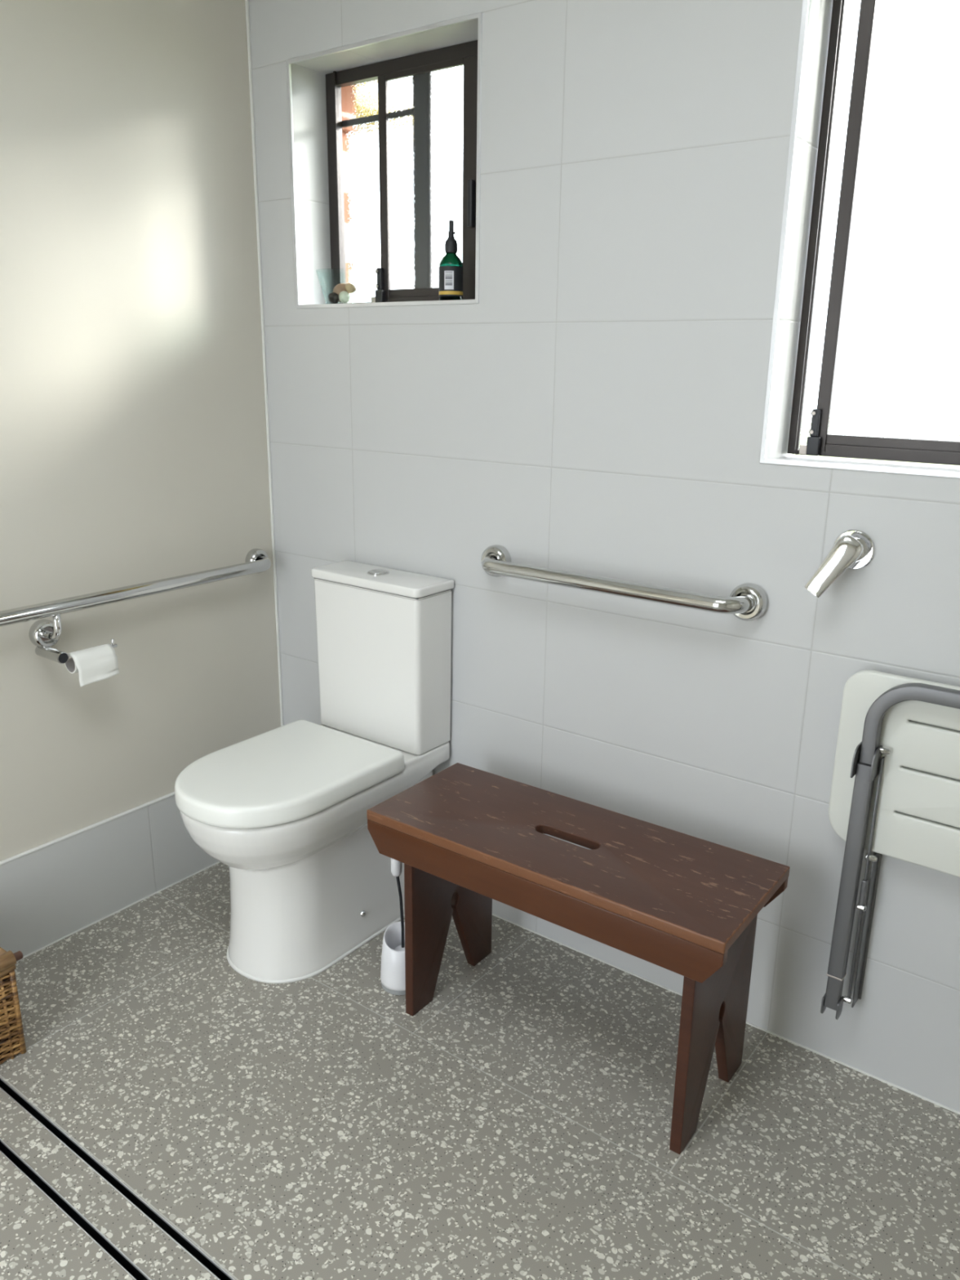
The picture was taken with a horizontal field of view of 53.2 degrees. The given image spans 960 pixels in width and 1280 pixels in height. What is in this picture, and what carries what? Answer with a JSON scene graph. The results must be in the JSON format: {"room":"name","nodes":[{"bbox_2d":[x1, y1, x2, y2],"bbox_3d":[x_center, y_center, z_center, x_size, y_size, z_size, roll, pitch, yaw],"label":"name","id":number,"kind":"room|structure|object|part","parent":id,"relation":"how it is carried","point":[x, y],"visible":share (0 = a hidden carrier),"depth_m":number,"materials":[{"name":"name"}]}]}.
{"room":"accessible bathroom","nodes":[
{"label":"accessible bathroom","id":0,"kind":"room"},
{"bbox_2d":[0,0,280,861],"bbox_3d":[-1.487,-0.324,1.520,0.120,2.600,2.870,13,20,35],"label":"wall","id":1,"kind":"structure","parent":0,"point":[133,435],"depth_m":2.25,"materials":[{"name":"beige paint"}]},
{"bbox_2d":[35,638,117,663],"bbox_3d":[-0.929,0.018,2.214,0.094,0.027,0.151,13,20,35],"label":"toilet roll holder","id":2,"kind":"object","parent":1,"relation":"attached to","point":[47,652],"visible":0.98,"depth_m":2.15,"materials":[{"name":"silver metal"}]},
{"bbox_2d":[65,643,119,686],"bbox_3d":[-0.892,0.056,2.208,0.051,0.076,0.105,13,20,35],"label":"toilet roll","id":3,"kind":"object","parent":2,"relation":"on","point":[99,663],"visible":0.98,"depth_m":2.19,"materials":[{"name":"white paper"}]},
{"bbox_2d":[0,791,174,865],"bbox_3d":[-1.411,0.625,1.807,0.011,0.006,2.749,13,20,35],"label":"trim","id":4,"kind":"structure","parent":1,"relation":"attached to","point":[171,794],"depth_m":2.36,"materials":[{"name":"white"}]},
{"bbox_2d":[0,795,217,956],"bbox_3d":[-1.413,0.751,1.845,0.009,0.257,2.749,13,20,35],"label":"baseboard","id":5,"kind":"structure","parent":1,"relation":"attached to","point":[48,894],"depth_m":2.40,"materials":[{"name":"tile"}]},
{"bbox_2d":[0,548,271,647],"bbox_3d":[-0.959,-0.045,2.162,0.084,0.138,1.298,13,20,35],"label":"grab rail","id":6,"kind":"object","parent":1,"relation":"attached to","point":[43,633],"visible":0.99,"depth_m":2.21,"materials":[{"name":"silver metal"}]},
{"bbox_2d":[244,0,284,726],"bbox_3d":[-0.573,-0.727,2.553,0.007,2.187,0.007,13,20,35],"label":"trim","id":7,"kind":"structure","parent":1,"relation":"attached to","point":[246,2],"depth_m":2.53,"materials":[{"name":"white"}]},
{"bbox_2d":[0,862,959,1279],"bbox_3d":[-0.277,1.175,0.997,2.950,0.050,2.870,13,20,35],"label":"floor","id":8,"kind":"structure","parent":0,"point":[516,1125],"depth_m":1.80,"materials":[{"name":"stone"}]},
{"bbox_2d":[0,946,26,1064],"bbox_3d":[-1.170,0.750,1.889,0.330,0.240,0.416,13,20,35],"label":"wicker basket","id":9,"kind":"object","parent":8,"relation":"on","point":[12,1042],"visible":1,"depth_m":1.94,"materials":[{"name":"brown wicker"}]},
{"bbox_3d":[-0.932,0.637,1.929,0.017,0.017,0.020,13,20,35],"label":"rod","id":10,"kind":"part","parent":9,"relation":"part of","materials":[{"name":"brown wood"}]},
{"bbox_2d":[0,1076,235,1279],"bbox_3d":[-0.205,1.080,1.320,2.540,0.049,0.096,13,20,35],"label":"drain","id":11,"kind":"object","parent":8,"relation":"in","point":[138,1238],"visible":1,"depth_m":1.64,"materials":[{"name":"black"}]},
{"bbox_2d":[174,560,453,983],"bbox_3d":[-0.411,0.310,2.290,0.367,0.877,0.660,13,20,35],"label":"toilet","id":12,"kind":"object","parent":8,"relation":"on","point":[285,807],"visible":0.91,"depth_m":2.26,"materials":[{"name":"white ceramic"}]},
{"bbox_3d":[-0.465,0.309,2.213,0.367,0.047,0.478,13,20,35],"label":"lid","id":13,"kind":"part","parent":12,"relation":"part of","materials":[{"name":"white plastic"}]},
{"bbox_3d":[-0.247,-0.152,2.369,0.362,0.022,0.138,13,20,35],"label":"cistern lid","id":14,"kind":"part","parent":12,"relation":"part of","materials":[{"name":"white ceramic"}]},
{"bbox_2d":[380,921,405,995],"bbox_3d":[-0.182,0.725,2.192,0.092,0.140,0.092,13,20,35],"label":"toilet brush holder","id":15,"kind":"object","parent":8,"relation":"on","point":[393,975],"visible":0.62,"depth_m":2.16,"materials":[{"name":"white plastic"}]},
{"bbox_2d":[391,857,404,951],"bbox_3d":[-0.175,0.622,2.160,0.056,0.304,0.056,13,20,35],"label":"toilet brush","id":16,"kind":"object","parent":15,"relation":"in","point":[396,865],"visible":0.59,"depth_m":2.15,"materials":[{"name":"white plastic"}]},
{"bbox_3d":[-0.186,0.500,2.134,0.025,0.054,0.025,13,20,35],"label":"knob","id":17,"kind":"part","parent":16,"relation":"part of","materials":[{"name":"white plastic"}]},
{"bbox_3d":[-0.180,0.634,2.170,0.023,0.260,0.011,13,20,35],"label":"stem","id":18,"kind":"part","parent":16,"relation":"part of","materials":[{"name":"black plastic"}]},
{"bbox_2d":[366,762,789,1154],"bbox_3d":[0.172,0.619,1.991,0.798,0.467,0.316,12,20,34],"label":"bench","id":19,"kind":"object","parent":8,"relation":"on","point":[465,837],"visible":1,"depth_m":1.85,"materials":[{"name":"brown wood"}]},
{"bbox_3d":[-0.065,0.577,2.160,0.022,0.445,0.296,12,20,34],"label":"leg","id":20,"kind":"part","parent":19,"relation":"part of","materials":[{"name":"brown wood"}]},
{"bbox_3d":[0.175,0.405,1.928,0.798,0.022,0.316,12,20,34],"label":"seat","id":21,"kind":"part","parent":19,"relation":"part of","materials":[{"name":"brown wood"}]},
{"bbox_3d":[0.445,0.689,1.803,0.022,0.445,0.296,12,20,34],"label":"leg","id":22,"kind":"part","parent":19,"relation":"part of","materials":[{"name":"brown wood"}]},
{"bbox_2d":[248,0,959,1111],"bbox_3d":[0.651,-0.379,1.801,3.190,2.600,0.160,13,20,35],"label":"wall","id":23,"kind":"structure","parent":0,"point":[598,409],"depth_m":1.96,"materials":[{"name":"tile"}]},
{"bbox_2d":[285,12,482,308],"bbox_3d":[-0.231,-1.060,2.196,0.582,0.560,0.007,13,20,35],"label":"trim","id":24,"kind":"structure","parent":23,"relation":"attached to","point":[478,15],"depth_m":2.16,"materials":[{"name":"white paint"}]},
{"bbox_2d":[325,40,477,303],"bbox_3d":[-0.153,-1.088,2.295,0.566,0.550,0.053,13,20,35],"label":"window","id":25,"kind":"structure","parent":23,"relation":"in","point":[420,66],"depth_m":2.30,"materials":[{"name":"brown metal"}]},
{"bbox_3d":[-0.251,-0.904,2.401,0.016,0.052,0.012,13,20,35],"label":"latch arm","id":26,"kind":"part","parent":25,"relation":"part of","materials":[{"name":"black plastic"}]},
{"bbox_3d":[-0.098,-1.065,2.250,0.366,0.511,0.012,13,20,35],"label":"sliding sash","id":27,"kind":"part","parent":25,"relation":"part of","materials":[{"name":"brown metal"}]},
{"bbox_3d":[-0.020,-0.998,2.193,0.014,0.100,0.016,13,20,35],"label":"sash handle","id":28,"kind":"part","parent":25,"relation":"part of","materials":[{"name":"black plastic"}]},
{"bbox_2d":[439,220,462,300],"bbox_3d":[-0.066,-0.864,2.196,0.056,0.179,0.056,13,20,35],"label":"bottle","id":29,"kind":"object","parent":23,"relation":"on","point":[451,266],"visible":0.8,"depth_m":2.18,"materials":[{"name":"green glass"}]},
{"bbox_3d":[-0.067,-0.832,2.206,0.055,0.112,0.055,13,20,35],"label":"glass","id":30,"kind":"part","parent":29,"relation":"part of","materials":[{"name":"teal glass"}]},
{"bbox_2d":[17,861,959,1114],"bbox_3d":[-0.237,1.137,1.033,2.941,0.003,2.750,13,20,35],"label":"trim","id":31,"kind":"structure","parent":23,"relation":"attached to","point":[186,877],"depth_m":2.26,"materials":[{"name":"white"}]},
{"bbox_2d":[480,544,768,621],"bbox_3d":[0.261,-0.121,2.021,0.682,0.074,0.084,13,20,35],"label":"grab rail","id":32,"kind":"object","parent":23,"relation":"attached to","point":[748,602],"visible":1,"depth_m":1.94,"materials":[{"name":"silver metal"}]},
{"bbox_2d":[804,528,875,597],"bbox_3d":[0.648,-0.137,1.725,0.097,0.120,0.070,13,20,35],"label":"shower mixer","id":33,"kind":"object","parent":23,"relation":"attached to","point":[853,548],"visible":1,"depth_m":1.71,"materials":[{"name":"silver metal"}]},
{"bbox_3d":[0.676,-0.164,1.735,0.074,0.074,0.009,13,20,35],"label":"plate","id":34,"kind":"part","parent":33,"relation":"part of","materials":[{"name":"silver metal"}]},
{"bbox_2d":[759,0,959,478],"bbox_3d":[0.935,-0.655,1.397,1.008,0.858,0.007,13,20,35],"label":"trim","id":35,"kind":"structure","parent":23,"relation":"attached to","point":[805,2],"depth_m":1.69,"materials":[{"name":"white paint"}]},
{"bbox_2d":[786,0,959,465],"bbox_3d":[1.009,-0.683,1.490,0.992,0.842,0.039,13,20,35],"label":"window","id":36,"kind":"structure","parent":23,"relation":"in","point":[821,443],"depth_m":1.76,"materials":[{"name":"brown metal"}]},
{"bbox_3d":[0.643,-0.416,1.839,0.016,0.052,0.012,13,20,35],"label":"latch arm","id":37,"kind":"part","parent":36,"relation":"part of","materials":[{"name":"black plastic"}]},
{"bbox_2d":[820,670,959,1019],"bbox_3d":[0.840,0.424,1.714,0.452,0.693,0.096,13,20,35],"label":"shower seat","id":38,"kind":"object","parent":23,"relation":"attached to","point":[895,793],"visible":1,"depth_m":1.74,"materials":[{"name":"white"}]},
{"bbox_3d":[0.697,0.435,1.800,0.029,0.437,0.040,13,20,35],"label":"folding leg","id":39,"kind":"part","parent":38,"relation":"part of","materials":[{"name":"silver metal"}]},
{"bbox_3d":[0.688,0.217,1.748,0.003,0.057,0.056,13,20,35],"label":"hinge plate","id":40,"kind":"part","parent":38,"relation":"part of","materials":[{"name":"silver metal"}]},
{"bbox_3d":[0.714,0.223,1.730,0.003,0.057,0.056,13,20,35],"label":"hinge plate","id":41,"kind":"part","parent":38,"relation":"part of","materials":[{"name":"silver metal"}]},
{"bbox_3d":[0.851,0.254,1.676,0.452,0.346,0.018,13,20,35],"label":"seat panel","id":42,"kind":"part","parent":38,"relation":"part of","materials":[{"name":"white plastic"}]},
{"bbox_3d":[-0.349,-0.882,2.411,0.123,0.086,0.123,13,20,35],"label":"glass bowl","id":43,"kind":"object","parent":23,"relation":"on","visible":0},
{"bbox_2d":[328,292,339,303],"bbox_3d":[-0.366,-0.857,2.405,0.028,0.030,0.031,-10,19,-32],"label":"stone","id":44,"kind":"object","parent":43,"relation":"in","point":[333,298],"visible":0.93,"depth_m":2.40,"materials":[{"name":"grey stone"}]},
{"bbox_2d":[333,283,349,294],"bbox_3d":[-0.346,-0.878,2.407,0.045,0.033,0.036,-5,17,-18],"label":"shell","id":45,"kind":"object","parent":43,"relation":"in","point":[340,287],"visible":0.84,"depth_m":2.39,"materials":[{"name":"beige stone"}]},
{"bbox_2d":[338,290,350,302],"bbox_3d":[-0.339,-0.857,2.395,0.027,0.029,0.026,-7,18,-26],"label":"shell","id":46,"kind":"object","parent":43,"relation":"in","point":[344,296],"visible":1,"depth_m":2.39,"materials":[{"name":"stone"}]},
{"bbox_2d":[345,283,356,293],"bbox_3d":[-0.324,-0.880,2.399,0.029,0.023,0.030,-7,18,-24],"label":"shell","id":47,"kind":"object","parent":43,"relation":"in","point":[350,288],"visible":1,"depth_m":2.39,"materials":[{"name":"beige stone"}]},
{"label":"outside","id":48,"kind":"structure","parent":0,"visible":0},
{"bbox_2d":[791,416,959,466],"bbox_3d":[-0.594,0.909,3.039,60.000,0.100,60.000,13,20,35],"label":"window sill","id":49,"kind":"structure","parent":48,"point":[839,426],"depth_m":25.30,"materials":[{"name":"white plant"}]},
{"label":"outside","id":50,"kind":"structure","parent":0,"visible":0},
{"bbox_2d":[350,80,413,136],"bbox_3d":[0.252,-1.611,2.558,7.000,0.053,0.920,13,20,35],"label":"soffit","id":51,"kind":"structure","parent":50,"point":[366,102],"depth_m":3.32,"materials":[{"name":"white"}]},
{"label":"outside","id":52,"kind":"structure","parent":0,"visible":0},
{"bbox_2d":[341,84,356,302],"bbox_3d":[0.677,-0.120,2.004,4.050,2.490,0.070,13,20,35],"label":"wall","id":53,"kind":"structure","parent":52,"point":[348,93],"depth_m":2.52,"materials":[{"name":"orange brick"}]}
]}

